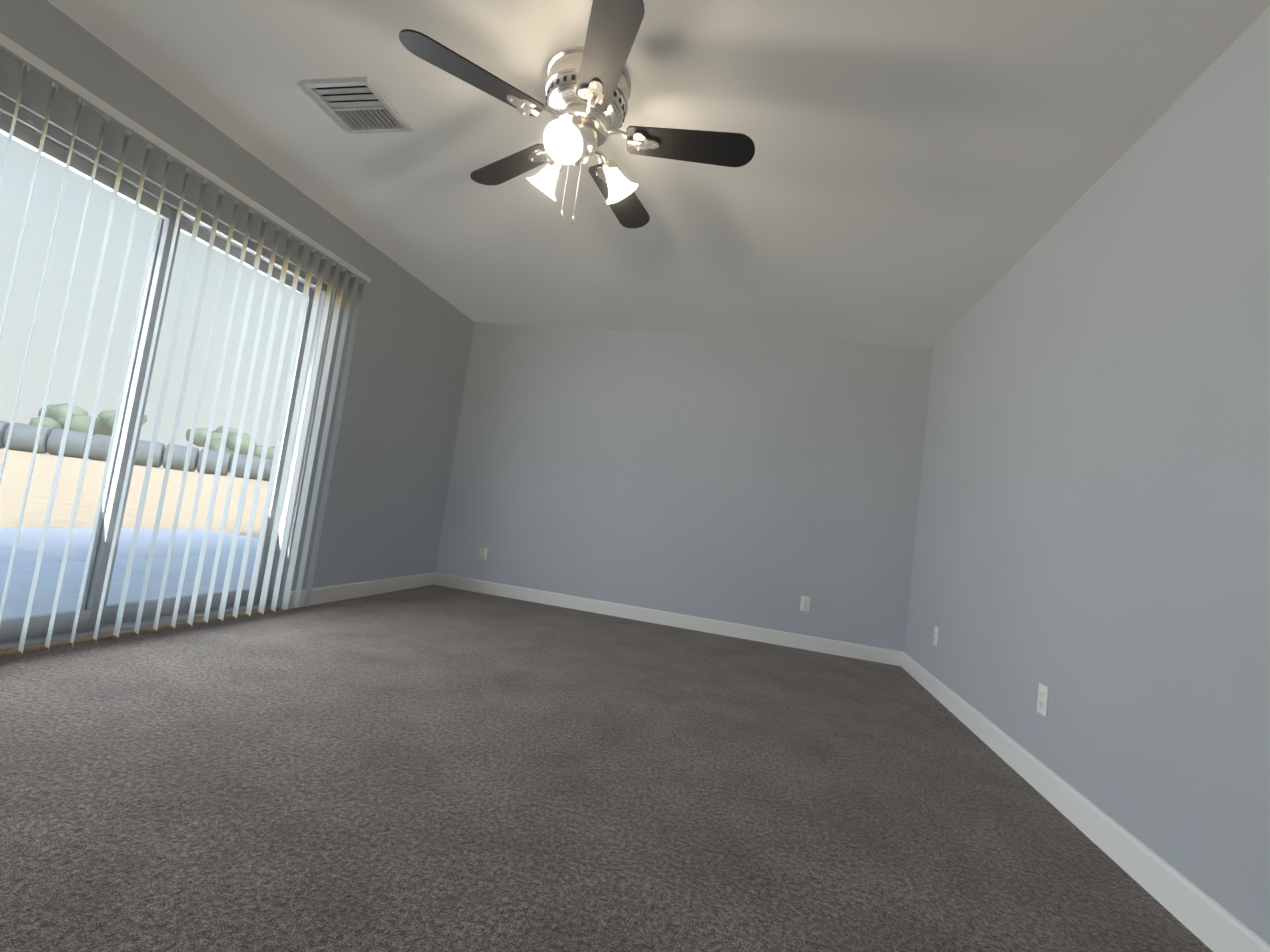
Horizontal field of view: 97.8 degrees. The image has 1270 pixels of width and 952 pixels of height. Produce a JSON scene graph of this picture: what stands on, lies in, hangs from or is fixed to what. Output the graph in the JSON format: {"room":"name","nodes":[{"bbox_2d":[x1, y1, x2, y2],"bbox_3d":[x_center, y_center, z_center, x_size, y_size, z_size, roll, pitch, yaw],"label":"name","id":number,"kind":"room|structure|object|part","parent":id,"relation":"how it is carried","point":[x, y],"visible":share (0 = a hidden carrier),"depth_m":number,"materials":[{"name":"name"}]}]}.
{"room":"empty living room","nodes":[
{"label":"empty living room","id":0,"kind":"room"},
{"bbox_2d":[0,0,473,609],"bbox_3d":[-2.095,-0.412,3.354,0.140,2.440,3.568,7,-4,13],"label":"wall","id":1,"kind":"structure","parent":0,"point":[390,480],"depth_m":3.73,"materials":[{"name":"grey paint"}]},
{"bbox_2d":[0,113,314,639],"bbox_3d":[-2.287,-0.288,2.526,0.098,1.927,1.802,7,-4,13],"label":"door","id":2,"kind":"structure","parent":1,"relation":"in","point":[10,628],"depth_m":2.52,"materials":[{"name":"silver metal"}]},
{"bbox_3d":[-2.229,-0.249,2.957,0.032,1.927,0.931,7,-4,13],"label":"fixed sliding door panel","id":3,"kind":"part","parent":2,"relation":"part of","materials":[{"name":"clear glass"}]},
{"bbox_2d":[0,96,327,649],"bbox_3d":[-2.297,-0.290,2.528,0.105,2.024,1.894,7,-4,13],"label":"door frame","id":4,"kind":"structure","parent":1,"relation":"attached to","point":[30,121],"depth_m":2.50,"materials":[{"name":"silver metal"}]},
{"bbox_3d":[-2.372,-0.339,2.102,0.006,1.807,0.831,7,-4,13],"label":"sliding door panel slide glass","id":5,"kind":"part","parent":4,"relation":"part of","materials":[{"name":"clear glass"}]},
{"bbox_2d":[0,33,370,653],"bbox_3d":[-2.157,-0.358,2.492,0.124,2.145,2.235,7,-4,13],"label":"vertical blinds","id":6,"kind":"object","parent":1,"relation":"attached to","point":[54,77],"visible":0.98,"depth_m":2.71,"materials":[{"name":"white plastic"}]},
{"bbox_2d":[282,572,434,609],"bbox_3d":[-1.975,0.843,4.182,0.014,0.108,1.634,7,-4,13],"label":"baseboard","id":7,"kind":"structure","parent":1,"relation":"attached to","point":[321,595],"depth_m":4.04,"materials":[{"name":"white wood"}]},
{"bbox_2d":[0,585,1212,951],"bbox_3d":[-0.646,0.906,1.136,4.213,0.100,7.308,7,-4,13],"label":"floor","id":8,"kind":"structure","parent":0,"point":[434,769],"depth_m":1.60,"materials":[{"name":"carpet"}]},
{"bbox_2d":[0,607,279,656],"bbox_3d":[-2.363,0.712,2.442,0.032,0.018,1.880,7,-4,13],"label":"threshold","id":9,"kind":"object","parent":8,"relation":"on","point":[26,649],"visible":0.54,"depth_m":2.47,"materials":[{"name":"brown metal"}]},
{"bbox_2d":[47,0,1269,347],"bbox_3d":[-0.312,-1.615,1.317,4.213,0.120,7.308,7,-4,13],"label":"ceiling","id":10,"kind":"structure","parent":0,"point":[921,172],"depth_m":2.31,"materials":[{"name":"white paint"}]},
{"bbox_2d":[301,77,412,132],"bbox_3d":[-1.187,-1.585,2.385,0.315,0.018,0.300,7,-4,13],"label":"ceiling vent","id":11,"kind":"object","parent":10,"relation":"in","point":[358,104],"visible":1,"depth_m":2.36,"materials":[{"name":"white metal"}]},
{"bbox_2d":[399,0,754,228],"bbox_3d":[-0.178,-1.191,2.085,1.223,0.575,1.217,7,-4,13],"label":"ceiling fan","id":12,"kind":"object","parent":10,"relation":"hanging from","point":[588,89],"visible":1,"depth_m":1.99,"materials":[{"name":"silver metal"}]},
{"bbox_2d":[435,322,932,651],"bbox_3d":[0.264,-0.002,4.715,4.213,2.440,0.140,7,-4,13],"label":"wall","id":13,"kind":"structure","parent":0,"point":[763,483],"depth_m":4.59,"materials":[{"name":"grey paint"}]},
{"bbox_2d":[478,547,487,560],"bbox_3d":[-1.350,0.691,4.914,0.070,0.115,0.008,7,-4,13],"label":"electrical outlet","id":14,"kind":"object","parent":13,"relation":"attached to","point":[482,553],"visible":1,"depth_m":4.91,"materials":[{"name":"white plastic"}]},
{"bbox_2d":[434,572,902,665],"bbox_3d":[0.095,1.144,4.557,3.933,0.108,0.014,7,-4,13],"label":"baseboard","id":15,"kind":"structure","parent":13,"relation":"attached to","point":[824,645],"depth_m":4.49,"materials":[{"name":"white wood"}]},
{"bbox_2d":[800,596,810,611],"bbox_3d":[1.327,0.996,4.313,0.070,0.115,0.008,7,-4,13],"label":"electrical outlet","id":16,"kind":"object","parent":13,"relation":"attached to","point":[805,604],"visible":1,"depth_m":4.31,"materials":[{"name":"white plastic"}]},
{"bbox_2d":[904,6,1269,943],"bbox_3d":[1.494,-0.119,0.782,0.140,2.440,7.028,7,-4,13],"label":"wall","id":17,"kind":"structure","parent":0,"point":[1092,540],"depth_m":1.81,"materials":[{"name":"grey paint"}]},
{"bbox_2d":[933,626,938,645],"bbox_3d":[1.895,1.009,3.488,0.008,0.115,0.070,7,-4,13],"label":"electrical outlet","id":18,"kind":"object","parent":17,"relation":"attached to","point":[936,633],"visible":1,"depth_m":3.48,"materials":[{"name":"white plastic"}]},
{"bbox_2d":[1037,683,1048,716],"bbox_3d":[1.620,0.889,2.202,0.008,0.115,0.070,7,-4,13],"label":"electrical outlet","id":19,"kind":"object","parent":17,"relation":"attached to","point":[1042,700],"visible":1,"depth_m":2.19,"materials":[{"name":"white plastic"}]},
{"bbox_2d":[901,652,1269,951],"bbox_3d":[1.265,1.024,0.710,0.014,0.108,7.014,7,-4,13],"label":"baseboard","id":20,"kind":"structure","parent":17,"relation":"attached to","point":[1209,922],"depth_m":1.69,"materials":[{"name":"white wood"}]},
{"label":"outside","id":21,"kind":"structure","parent":0,"visible":0},
{"bbox_2d":[0,448,268,537],"bbox_3d":[-41.260,-0.849,49.817,180.000,0.300,240.000,7,-4,13],"label":"ground","id":22,"kind":"structure","parent":21,"point":[206,492],"depth_m":10.45,"materials":[{"name":"beige sand"}]},
{"bbox_2d":[0,528,258,622],"bbox_3d":[-4.275,0.523,2.858,3.588,0.050,7.188,7,-4,13],"label":"patio slab","id":23,"kind":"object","parent":22,"relation":"on","point":[133,583],"depth_m":4.02,"materials":[{"name":"concrete"}]},
{"bbox_2d":[0,421,272,480],"bbox_3d":[-22.474,-0.232,36.176,45.240,1.420,1.458,10,-5,-31],"label":"wall","id":24,"kind":"structure","parent":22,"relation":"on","point":[49,443],"depth_m":31.06,"materials":[{"name":"grey concrete"}]},
{"bbox_2d":[30,403,274,471],"bbox_3d":[-35.258,-2.130,61.010,75.391,4.171,24.161,10,-5,-32],"label":"trees","id":25,"kind":"object","parent":22,"relation":"on","point":[63,410],"depth_m":49.00,"materials":[{"name":"green plant"}]}
]}

